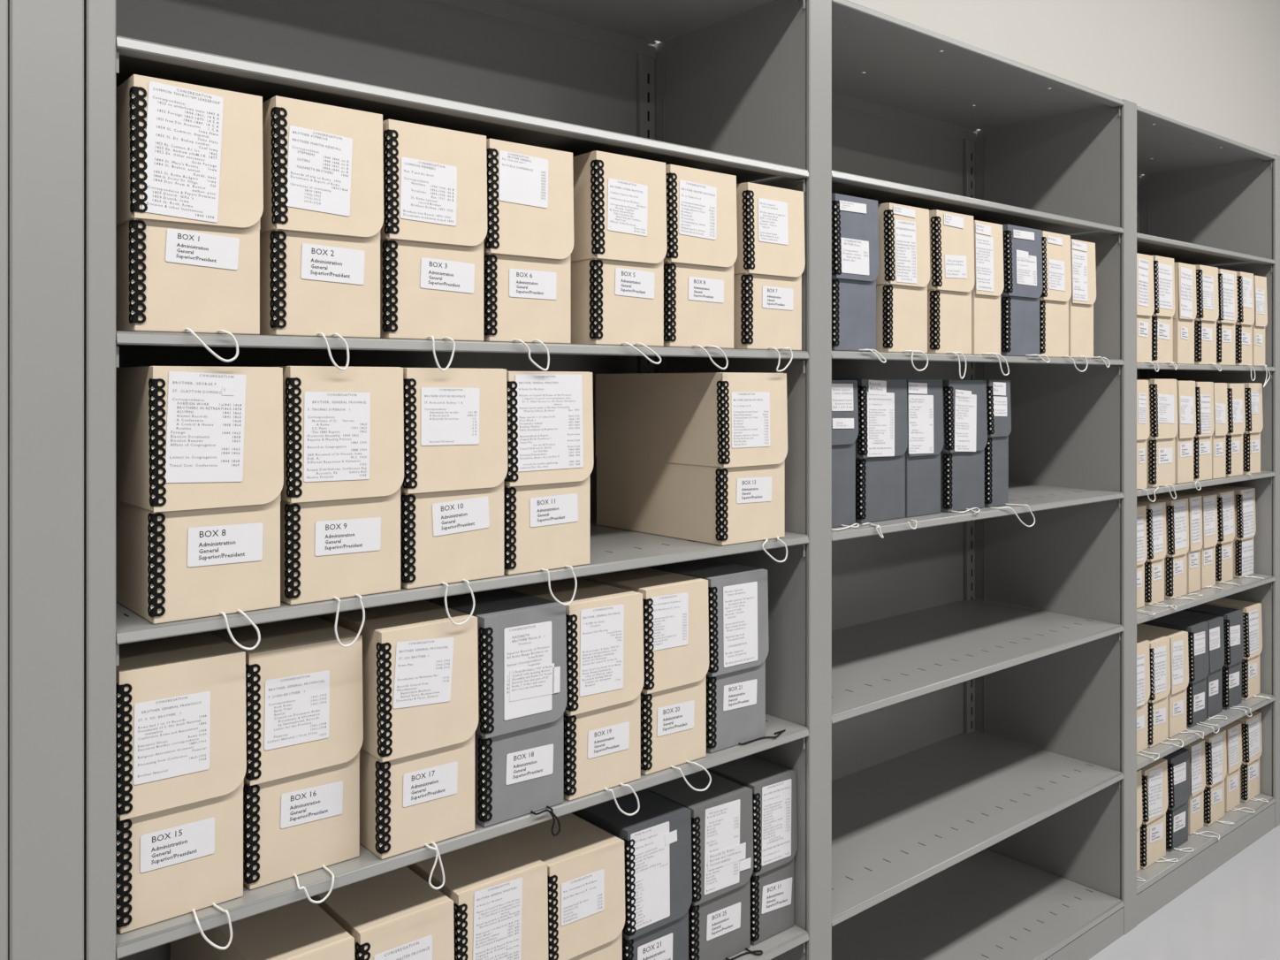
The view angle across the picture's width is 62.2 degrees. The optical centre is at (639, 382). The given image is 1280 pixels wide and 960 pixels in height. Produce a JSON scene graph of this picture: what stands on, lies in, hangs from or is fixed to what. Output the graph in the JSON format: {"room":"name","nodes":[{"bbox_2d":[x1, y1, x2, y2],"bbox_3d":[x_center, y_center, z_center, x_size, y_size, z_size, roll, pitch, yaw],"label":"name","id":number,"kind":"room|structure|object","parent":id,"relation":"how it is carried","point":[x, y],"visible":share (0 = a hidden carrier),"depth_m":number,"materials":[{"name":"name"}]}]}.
{"room":"archive storage room","nodes":[
{"label":"archive storage room","id":0,"kind":"room"},
{"bbox_2d":[655,0,1279,175],"bbox_3d":[0.656,-0.419,2.639,9.200,3.350,0.100,0,0,-40],"label":"wall","id":1,"kind":"structure","parent":0,"point":[1210,65],"depth_m":3.40,"materials":[{"name":"beige paint"}]},
{"bbox_2d":[1088,824,1279,959],"bbox_3d":[2.734,1.306,0.166,9.200,0.100,6.460,0,0,-40],"label":"floor","id":2,"kind":"structure","parent":0,"point":[1232,912],"depth_m":2.49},
{"bbox_2d":[0,0,83,959],"bbox_3d":[-0.902,0.306,0.986,0.613,1.901,0.395,0,0,-40],"label":"shelving unit","id":3,"kind":"object","parent":2,"relation":"on","point":[41,41],"visible":1,"depth_m":1.01,"materials":[{"name":"grey metal"}]},
{"bbox_2d":[83,0,831,959],"bbox_3d":[-0.238,0.306,1.546,1.119,1.901,0.398,0,0,-40],"label":"shelving unit","id":4,"kind":"object","parent":2,"relation":"on","point":[740,88],"visible":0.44,"depth_m":1.67,"materials":[{"name":"grey metal"}]},
{"bbox_2d":[115,631,246,949],"bbox_3d":[-0.570,0.443,1.220,0.128,0.303,0.340,0,0,-40],"label":"box","id":5,"kind":"object","parent":4,"relation":"on","point":[181,732],"visible":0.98,"depth_m":1.11,"materials":[{"name":"beige cardboard"}]},
{"bbox_2d":[115,74,263,362],"bbox_3d":[-0.556,-0.166,1.222,0.132,0.289,0.325,0,0,-40],"label":"box","id":6,"kind":"object","parent":4,"relation":"on","point":[189,168],"visible":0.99,"depth_m":1.10,"materials":[{"name":"beige cardboard"}]},
{"bbox_2d":[115,365,283,650],"bbox_3d":[-0.541,0.134,1.235,0.136,0.302,0.325,0,0,-40],"label":"box","id":7,"kind":"object","parent":4,"relation":"on","point":[200,450],"visible":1,"depth_m":1.12,"materials":[{"name":"beige cardboard"}]},
{"bbox_2d":[170,898,354,959],"bbox_3d":[-0.478,0.769,1.322,0.116,0.240,0.318,0,0,-40],"label":"box","id":8,"kind":"object","parent":4,"relation":"on","point":[299,930],"visible":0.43,"depth_m":1.25,"materials":[{"name":"beige cardboard"}]},
{"bbox_2d":[207,616,363,903],"bbox_3d":[-0.468,0.438,1.312,0.134,0.282,0.349,0,0,-40],"label":"box","id":9,"kind":"object","parent":4,"relation":"on","point":[304,715],"visible":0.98,"depth_m":1.20,"materials":[{"name":"beige cardboard"}]},
{"bbox_2d":[259,95,383,370],"bbox_3d":[-0.447,-0.164,1.314,0.128,0.300,0.325,0,0,-40],"label":"box","id":10,"kind":"object","parent":4,"relation":"on","point":[322,218],"visible":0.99,"depth_m":1.19,"materials":[{"name":"beige cardboard"}]},
{"bbox_2d":[275,365,403,647],"bbox_3d":[-0.430,0.140,1.328,0.138,0.318,0.325,0,0,-40],"label":"box","id":11,"kind":"object","parent":4,"relation":"on","point":[343,430],"visible":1,"depth_m":1.21,"materials":[{"name":"beige cardboard"}]},
{"bbox_2d":[310,866,454,959],"bbox_3d":[-0.381,0.768,1.403,0.126,0.242,0.318,0,0,-40],"label":"box","id":12,"kind":"object","parent":4,"relation":"on","point":[396,914],"visible":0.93,"depth_m":1.31,"materials":[{"name":"beige cardboard"}]},
{"bbox_2d":[314,600,478,889],"bbox_3d":[-0.350,0.450,1.395,0.131,0.318,0.324,0,0,-40],"label":"box","id":13,"kind":"object","parent":4,"relation":"on","point":[420,668],"visible":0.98,"depth_m":1.27,"materials":[{"name":"beige cardboard"}]},
{"bbox_2d":[379,119,487,371],"bbox_3d":[-0.342,-0.162,1.403,0.135,0.297,0.325,0,0,-40],"label":"box","id":14,"kind":"object","parent":4,"relation":"on","point":[433,232],"visible":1,"depth_m":1.28,"materials":[{"name":"beige cardboard"}]},
{"bbox_2d":[400,367,507,624],"bbox_3d":[-0.321,0.139,1.420,0.142,0.314,0.325,0,0,-40],"label":"box","id":15,"kind":"object","parent":4,"relation":"on","point":[455,420],"visible":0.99,"depth_m":1.30,"materials":[{"name":"beige cardboard"}]},
{"bbox_2d":[406,836,548,959],"bbox_3d":[-0.276,0.766,1.492,0.137,0.247,0.318,0,0,-40],"label":"box","id":16,"kind":"object","parent":4,"relation":"on","point":[497,888],"visible":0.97,"depth_m":1.39,"materials":[{"name":"beige cardboard"}]},
{"bbox_2d":[423,587,566,836],"bbox_3d":[-0.244,0.444,1.484,0.128,0.298,0.324,0,0,-40],"label":"box","id":17,"kind":"object","parent":4,"relation":"on","point":[521,637],"visible":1,"depth_m":1.37,"materials":[{"name":"grey cardboard"}]},
{"bbox_2d":[483,138,573,371],"bbox_3d":[-0.237,-0.162,1.491,0.132,0.292,0.325,0,0,-40],"label":"box","id":18,"kind":"object","parent":4,"relation":"on","point":[529,240],"visible":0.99,"depth_m":1.37,"materials":[{"name":"beige cardboard"}]},
{"bbox_2d":[503,371,593,605],"bbox_3d":[-0.214,0.139,1.510,0.136,0.309,0.325,0,0,-40],"label":"box","id":19,"kind":"object","parent":4,"relation":"on","point":[547,480],"visible":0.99,"depth_m":1.39,"materials":[{"name":"beige cardboard"}]},
{"bbox_2d":[500,813,624,959],"bbox_3d":[-0.172,0.769,1.579,0.130,0.241,0.318,0,0,-40],"label":"box","id":20,"kind":"object","parent":4,"relation":"on","point":[585,863],"visible":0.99,"depth_m":1.47,"materials":[{"name":"beige cardboard"}]},
{"bbox_2d":[505,578,644,815],"bbox_3d":[-0.143,0.448,1.569,0.130,0.303,0.324,0,0,-40],"label":"box","id":21,"kind":"object","parent":4,"relation":"on","point":[605,623],"visible":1,"depth_m":1.45,"materials":[{"name":"beige cardboard"}]},
{"bbox_2d":[570,150,667,364],"bbox_3d":[-0.109,-0.171,1.598,0.128,0.290,0.325,0,0,-40],"label":"box","id":22,"kind":"object","parent":4,"relation":"on","point":[617,256],"visible":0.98,"depth_m":1.48,"materials":[{"name":"beige cardboard"}]},
{"bbox_2d":[571,789,692,959],"bbox_3d":[-0.071,0.763,1.664,0.123,0.252,0.318,0,0,-40],"label":"box","id":23,"kind":"object","parent":4,"relation":"on","point":[657,839],"visible":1,"depth_m":1.55,"materials":[{"name":"cardboard"}]},
{"bbox_2d":[576,567,711,791],"bbox_3d":[-0.041,0.447,1.657,0.123,0.306,0.329,0,0,-40],"label":"box","id":24,"kind":"object","parent":4,"relation":"on","point":[675,613],"visible":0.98,"depth_m":1.54,"materials":[{"name":"beige cardboard"}]},
{"bbox_2d":[595,372,787,562],"bbox_3d":[0.081,0.133,1.758,0.144,0.298,0.325,0,0,-40],"label":"box","id":25,"kind":"object","parent":4,"relation":"on","point":[698,457],"visible":1,"depth_m":1.67,"materials":[{"name":"beige cardboard"}]},
{"bbox_2d":[663,164,737,369],"bbox_3d":[-0.003,-0.168,1.688,0.136,0.296,0.325,0,0,-40],"label":"box","id":26,"kind":"object","parent":4,"relation":"on","point":[701,255],"visible":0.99,"depth_m":1.57,"materials":[{"name":"beige cardboard"}]},
{"bbox_2d":[645,769,762,959],"bbox_3d":[0.036,0.764,1.740,0.129,0.250,0.338,0,0,-40],"label":"box","id":27,"kind":"object","parent":4,"relation":"on","point":[721,814],"visible":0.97,"depth_m":1.63,"materials":[{"name":"black cardboard"}]},
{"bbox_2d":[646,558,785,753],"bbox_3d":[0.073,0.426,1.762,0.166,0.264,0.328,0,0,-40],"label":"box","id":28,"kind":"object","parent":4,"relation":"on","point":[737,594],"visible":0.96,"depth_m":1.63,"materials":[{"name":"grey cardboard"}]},
{"bbox_2d":[706,754,797,944],"bbox_3d":[0.118,0.763,1.822,0.100,0.253,0.318,0,0,-40],"label":"box","id":29,"kind":"object","parent":4,"relation":"on","point":[773,786],"visible":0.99,"depth_m":1.71,"materials":[{"name":"black cardboard"}]},
{"bbox_2d":[728,182,805,372],"bbox_3d":[0.118,-0.163,1.789,0.130,0.292,0.325,0,0,-40],"label":"box","id":30,"kind":"object","parent":4,"relation":"on","point":[769,264],"visible":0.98,"depth_m":1.66,"materials":[{"name":"beige cardboard"}]},
{"bbox_2d":[831,0,1136,959],"bbox_3d":[0.605,0.306,2.255,1.088,1.901,0.398,0,0,-40],"label":"shelving unit","id":31,"kind":"object","parent":2,"relation":"on","point":[984,662],"visible":0.59,"depth_m":2.44,"materials":[{"name":"grey metal"}]},
{"bbox_2d":[831,380,859,530],"bbox_3d":[0.247,0.122,1.931,0.111,0.254,0.342,0,0,-40],"label":"box","id":32,"kind":"object","parent":31,"relation":"on","point":[844,392],"visible":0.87,"depth_m":1.83,"materials":[{"name":"cardboard"}]},
{"bbox_2d":[831,193,886,363],"bbox_3d":[0.275,-0.175,1.921,0.126,0.282,0.325,0,0,-40],"label":"box","id":33,"kind":"object","parent":31,"relation":"on","point":[855,220],"visible":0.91,"depth_m":1.80,"materials":[{"name":"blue cardboard"}]},
{"bbox_2d":[831,379,907,538],"bbox_3d":[0.348,0.131,2.005,0.151,0.276,0.362,0,0,-40],"label":"box","id":34,"kind":"object","parent":31,"relation":"on","point":[881,441],"visible":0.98,"depth_m":1.90,"materials":[{"name":"cardboard"}]},
{"bbox_2d":[876,202,929,371],"bbox_3d":[0.385,-0.169,2.013,0.120,0.296,0.325,0,0,-40],"label":"box","id":35,"kind":"object","parent":31,"relation":"on","point":[902,278],"visible":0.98,"depth_m":1.89,"materials":[{"name":"beige cardboard"}]},
{"bbox_2d":[905,379,943,529],"bbox_3d":[0.426,0.127,2.071,0.171,0.268,0.360,0,0,-40],"label":"box","id":36,"kind":"object","parent":31,"relation":"on","point":[925,399],"visible":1,"depth_m":1.99,"materials":[{"name":"cardboard"}]},
{"bbox_2d":[926,209,975,379],"bbox_3d":[0.494,-0.163,2.105,0.122,0.312,0.325,0,0,-40],"label":"box","id":37,"kind":"object","parent":31,"relation":"on","point":[950,285],"visible":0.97,"depth_m":1.98,"materials":[{"name":"beige cardboard"}]},
{"bbox_2d":[940,380,987,512],"bbox_3d":[0.551,0.121,2.172,0.129,0.254,0.353,0,0,-40],"label":"box","id":38,"kind":"object","parent":31,"relation":"on","point":[964,401],"visible":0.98,"depth_m":2.06,"materials":[{"name":"cardboard"}]},
{"bbox_2d":[971,220,1009,375],"bbox_3d":[0.584,-0.163,2.181,0.104,0.299,0.325,0,0,-40],"label":"box","id":39,"kind":"object","parent":31,"relation":"on","point":[987,289],"visible":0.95,"depth_m":2.06,"materials":[{"name":"cardboard"}]},
{"bbox_2d":[984,380,1035,526],"bbox_3d":[0.642,0.143,2.247,0.123,0.297,0.352,0,0,-40],"label":"box","id":40,"kind":"object","parent":31,"relation":"on","point":[998,392],"visible":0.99,"depth_m":2.13,"materials":[{"name":"cardboard"}]},
{"bbox_2d":[1000,224,1050,363],"bbox_3d":[0.687,-0.178,2.268,0.143,0.275,0.325,0,0,-40],"label":"box","id":41,"kind":"object","parent":31,"relation":"on","point":[1021,293],"visible":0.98,"depth_m":2.14,"materials":[{"name":"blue cardboard"}]},
{"bbox_2d":[1037,230,1087,372],"bbox_3d":[0.799,-0.169,2.361,0.168,0.291,0.325,0,0,-40],"label":"box","id":42,"kind":"object","parent":31,"relation":"on","point":[1055,295],"visible":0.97,"depth_m":2.23,"materials":[{"name":"beige cardboard"}]},
{"bbox_2d":[1066,238,1109,367],"bbox_3d":[0.882,-0.170,2.431,0.149,0.275,0.325,0,0,-40],"label":"box","id":43,"kind":"object","parent":31,"relation":"on","point":[1083,297],"visible":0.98,"depth_m":2.30,"materials":[{"name":"cardboard"}]},
{"bbox_2d":[1136,105,1279,924],"bbox_3d":[1.365,0.306,2.894,0.901,1.901,0.398,0,0,-40],"label":"shelving unit","id":44,"kind":"object","parent":2,"relation":"on","point":[1204,197],"visible":0.32,"depth_m":3.01,"materials":[{"name":"grey metal"}]},
{"bbox_2d":[1136,769,1145,881],"bbox_3d":[1.081,1.050,2.627,0.088,0.242,0.347,0,0,-40],"label":"box","id":45,"kind":"object","parent":44,"relation":"on","point":[1139,817],"visible":0.02,"depth_m":2.54,"materials":[{"name":"cardboard"}]},
{"bbox_2d":[1136,504,1156,615],"bbox_3d":[1.115,0.422,2.655,0.095,0.246,0.370,0,0,-40],"label":"box","id":46,"kind":"object","parent":44,"relation":"on","point":[1141,510],"visible":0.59,"depth_m":2.57,"materials":[{"name":"cardboard"}]},
{"bbox_2d":[1136,380,1158,502],"bbox_3d":[1.092,0.137,2.610,0.107,0.287,0.330,0,0,-40],"label":"box","id":47,"kind":"object","parent":44,"relation":"on","point":[1142,385],"visible":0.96,"depth_m":2.49,"materials":[{"name":"cardboard"}]},
{"bbox_2d":[1136,252,1158,372],"bbox_3d":[1.089,-0.164,2.605,0.096,0.276,0.325,0,0,-40],"label":"box","id":48,"kind":"object","parent":44,"relation":"on","point":[1145,262],"visible":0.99,"depth_m":2.49,"materials":[{"name":"cardboard"}]},
{"bbox_2d":[1136,638,1159,760],"bbox_3d":[1.095,0.756,2.628,0.124,0.267,0.353,0,0,-40],"label":"box","id":49,"kind":"object","parent":44,"relation":"on","point":[1143,660],"visible":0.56,"depth_m":2.54,"materials":[{"name":"cardboard"}]},
{"bbox_2d":[1136,499,1176,609],"bbox_3d":[1.197,0.424,2.723,0.087,0.254,0.368,0,0,-40],"label":"box","id":50,"kind":"object","parent":44,"relation":"on","point":[1156,544],"visible":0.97,"depth_m":2.62,"materials":[{"name":"beige cardboard"}]},
{"bbox_2d":[1136,379,1177,499],"bbox_3d":[1.178,0.136,2.683,0.122,0.291,0.330,0,0,-40],"label":"box","id":51,"kind":"object","parent":44,"relation":"on","point":[1161,392],"visible":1,"depth_m":2.56,"materials":[{"name":"beige cardboard"}]},
{"bbox_2d":[1140,758,1177,868],"bbox_3d":[1.168,1.052,2.695,0.122,0.238,0.345,0,0,-40],"label":"box","id":52,"kind":"object","parent":44,"relation":"on","point":[1154,775],"visible":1,"depth_m":2.58,"materials":[{"name":"beige cardboard"}]},
{"bbox_2d":[1136,631,1183,747],"bbox_3d":[1.188,0.760,2.704,0.114,0.262,0.350,0,0,-40],"label":"box","id":53,"kind":"object","parent":44,"relation":"on","point":[1159,645],"visible":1,"depth_m":2.59,"materials":[{"name":"beige cardboard"}]},
{"bbox_2d":[1151,255,1177,370],"bbox_3d":[1.167,-0.167,2.671,0.102,0.273,0.325,0,0,-40],"label":"box","id":54,"kind":"object","parent":44,"relation":"on","point":[1163,267],"visible":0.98,"depth_m":2.55,"materials":[{"name":"beige cardboard"}]},
{"bbox_2d":[1136,495,1195,600],"bbox_3d":[1.287,0.421,2.804,0.098,0.248,0.355,0,0,-40],"label":"box","id":55,"kind":"object","parent":44,"relation":"on","point":[1177,510],"visible":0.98,"depth_m":2.69,"materials":[{"name":"beige cardboard"}]},
{"bbox_2d":[1136,623,1203,739],"bbox_3d":[1.270,0.765,2.773,0.104,0.264,0.351,0,0,-40],"label":"box","id":56,"kind":"object","parent":44,"relation":"on","point":[1178,639],"visible":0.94,"depth_m":2.67,"materials":[{"name":"cardboard"}]},
{"bbox_2d":[1150,492,1203,596],"bbox_3d":[1.350,0.421,2.865,0.101,0.248,0.349,0,0,-40],"label":"box","id":57,"kind":"object","parent":44,"relation":"on","point":[1194,501],"visible":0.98,"depth_m":2.76,"materials":[{"name":"cardboard"}]},
{"bbox_2d":[1161,747,1193,852],"bbox_3d":[1.274,1.054,2.785,0.107,0.233,0.347,0,0,-40],"label":"box","id":58,"kind":"object","parent":44,"relation":"on","point":[1178,761],"visible":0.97,"depth_m":2.67,"materials":[{"name":"cardboard"}]},
{"bbox_2d":[1141,615,1219,733],"bbox_3d":[1.360,0.763,2.850,0.104,0.274,0.352,0,0,-40],"label":"box","id":59,"kind":"object","parent":44,"relation":"on","point":[1198,630],"visible":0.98,"depth_m":2.74,"materials":[{"name":"cardboard"}]},
{"bbox_2d":[1173,262,1196,364],"bbox_3d":[1.260,-0.171,2.754,0.097,0.250,0.317,0,0,-40],"label":"box","id":60,"kind":"object","parent":44,"relation":"on","point":[1185,302],"visible":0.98,"depth_m":2.62,"materials":[{"name":"cardboard"}]},
{"bbox_2d":[1174,380,1196,483],"bbox_3d":[1.265,0.122,2.765,0.093,0.255,0.316,0,0,-40],"label":"box","id":61,"kind":"object","parent":44,"relation":"on","point":[1185,390],"visible":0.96,"depth_m":2.64,"materials":[{"name":"cardboard"}]},
{"bbox_2d":[1164,490,1222,589],"bbox_3d":[1.434,0.423,2.941,0.087,0.245,0.349,0,0,-40],"label":"box","id":62,"kind":"object","parent":44,"relation":"on","point":[1209,501],"visible":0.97,"depth_m":2.83,"materials":[{"name":"cardboard"}]},
{"bbox_2d":[1167,609,1226,720],"bbox_3d":[1.434,0.755,2.919,0.110,0.255,0.347,0,0,-40],"label":"box","id":63,"kind":"object","parent":44,"relation":"on","point":[1215,623],"visible":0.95,"depth_m":2.82,"materials":[{"name":"cardboard"}]},
{"bbox_2d":[1181,739,1219,840],"bbox_3d":[1.370,1.060,2.867,0.089,0.239,0.364,0,0,-40],"label":"box","id":64,"kind":"object","parent":44,"relation":"on","point":[1196,749],"visible":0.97,"depth_m":2.76,"materials":[{"name":"cardboard"}]},
{"bbox_2d":[1192,381,1214,490],"bbox_3d":[1.333,0.134,2.813,0.147,0.272,0.330,0,0,-40],"label":"box","id":65,"kind":"object","parent":44,"relation":"on","point":[1204,391],"visible":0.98,"depth_m":2.71,"materials":[{"name":"beige cardboard"}]},
{"bbox_2d":[1194,264,1221,371],"bbox_3d":[1.360,-0.164,2.833,0.110,0.270,0.325,0,0,-40],"label":"box","id":66,"kind":"object","parent":44,"relation":"on","point":[1207,277],"visible":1,"depth_m":2.71,"materials":[{"name":"beige cardboard"}]},
{"bbox_2d":[1175,487,1240,586],"bbox_3d":[1.523,0.422,3.009,0.094,0.247,0.361,0,0,-40],"label":"box","id":67,"kind":"object","parent":44,"relation":"on","point":[1225,498],"visible":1,"depth_m":2.90,"materials":[{"name":"beige cardboard"}]},
{"bbox_2d":[1199,728,1234,825],"bbox_3d":[1.452,1.054,2.937,0.108,0.234,0.350,0,0,-40],"label":"box","id":68,"kind":"object","parent":44,"relation":"on","point":[1215,743],"visible":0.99,"depth_m":2.82,"materials":[{"name":"beige cardboard"}]},
{"bbox_2d":[1183,603,1251,716],"bbox_3d":[1.535,0.765,2.998,0.105,0.276,0.353,0,0,-40],"label":"box","id":69,"kind":"object","parent":44,"relation":"on","point":[1233,630],"visible":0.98,"depth_m":2.89,"materials":[{"name":"cardboard"}]},
{"bbox_2d":[1211,382,1227,479],"bbox_3d":[1.421,0.125,2.896,0.080,0.249,0.316,0,0,-40],"label":"box","id":70,"kind":"object","parent":44,"relation":"on","point":[1220,389],"visible":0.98,"depth_m":2.77,"materials":[{"name":"cardboard"}]},
{"bbox_2d":[1216,268,1237,365],"bbox_3d":[1.452,-0.172,2.915,0.108,0.251,0.318,0,0,-40],"label":"box","id":71,"kind":"object","parent":44,"relation":"on","point":[1227,319],"visible":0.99,"depth_m":2.79,"materials":[{"name":"beige cardboard"}]},
{"bbox_2d":[1198,485,1264,579],"bbox_3d":[1.627,0.422,3.091,0.104,0.246,0.360,0,0,-40],"label":"box","id":72,"kind":"object","parent":44,"relation":"on","point":[1244,497],"visible":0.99,"depth_m":2.98,"materials":[{"name":"beige cardboard"}]},
{"bbox_2d":[1226,383,1245,476],"bbox_3d":[1.502,0.126,2.963,0.098,0.248,0.318,0,0,-40],"label":"box","id":73,"kind":"object","parent":44,"relation":"on","point":[1235,392],"visible":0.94,"depth_m":2.84,"materials":[{"name":"beige cardboard"}]},
{"bbox_2d":[1203,597,1271,700],"bbox_3d":[1.637,0.755,3.085,0.107,0.256,0.353,0,0,-40],"label":"box","id":74,"kind":"object","parent":44,"relation":"on","point":[1252,611],"visible":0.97,"depth_m":2.98,"materials":[{"name":"beige cardboard"}]},
{"bbox_2d":[1220,721,1254,813],"bbox_3d":[1.549,1.058,3.019,0.090,0.226,0.360,0,0,-40],"label":"box","id":75,"kind":"object","parent":44,"relation":"on","point":[1233,729],"visible":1,"depth_m":2.91,"materials":[{"name":"cardboard"}]},
{"bbox_2d":[1232,271,1255,380],"bbox_3d":[1.548,-0.152,2.990,0.092,0.295,0.325,0,0,-40],"label":"box","id":76,"kind":"object","parent":44,"relation":"on","point":[1245,322],"visible":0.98,"depth_m":2.87,"materials":[{"name":"beige cardboard"}]},
{"bbox_2d":[1226,382,1263,477],"bbox_3d":[1.590,0.129,3.030,0.122,0.256,0.330,0,0,-40],"label":"box","id":77,"kind":"object","parent":44,"relation":"on","point":[1253,391],"visible":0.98,"depth_m":2.91,"materials":[{"name":"beige cardboard"}]},
{"bbox_2d":[1234,710,1268,802],"bbox_3d":[1.640,1.055,3.093,0.108,0.232,0.351,0,0,-40],"label":"box","id":78,"kind":"object","parent":44,"relation":"on","point":[1251,727],"visible":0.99,"depth_m":2.97,"materials":[{"name":"beige cardboard"}]},
{"bbox_2d":[1251,275,1270,387],"bbox_3d":[1.622,-0.141,3.053,0.084,0.308,0.325,0,0,-40],"label":"box","id":79,"kind":"object","parent":44,"relation":"on","point":[1260,283],"visible":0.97,"depth_m":2.93,"materials":[{"name":"cardboard"}]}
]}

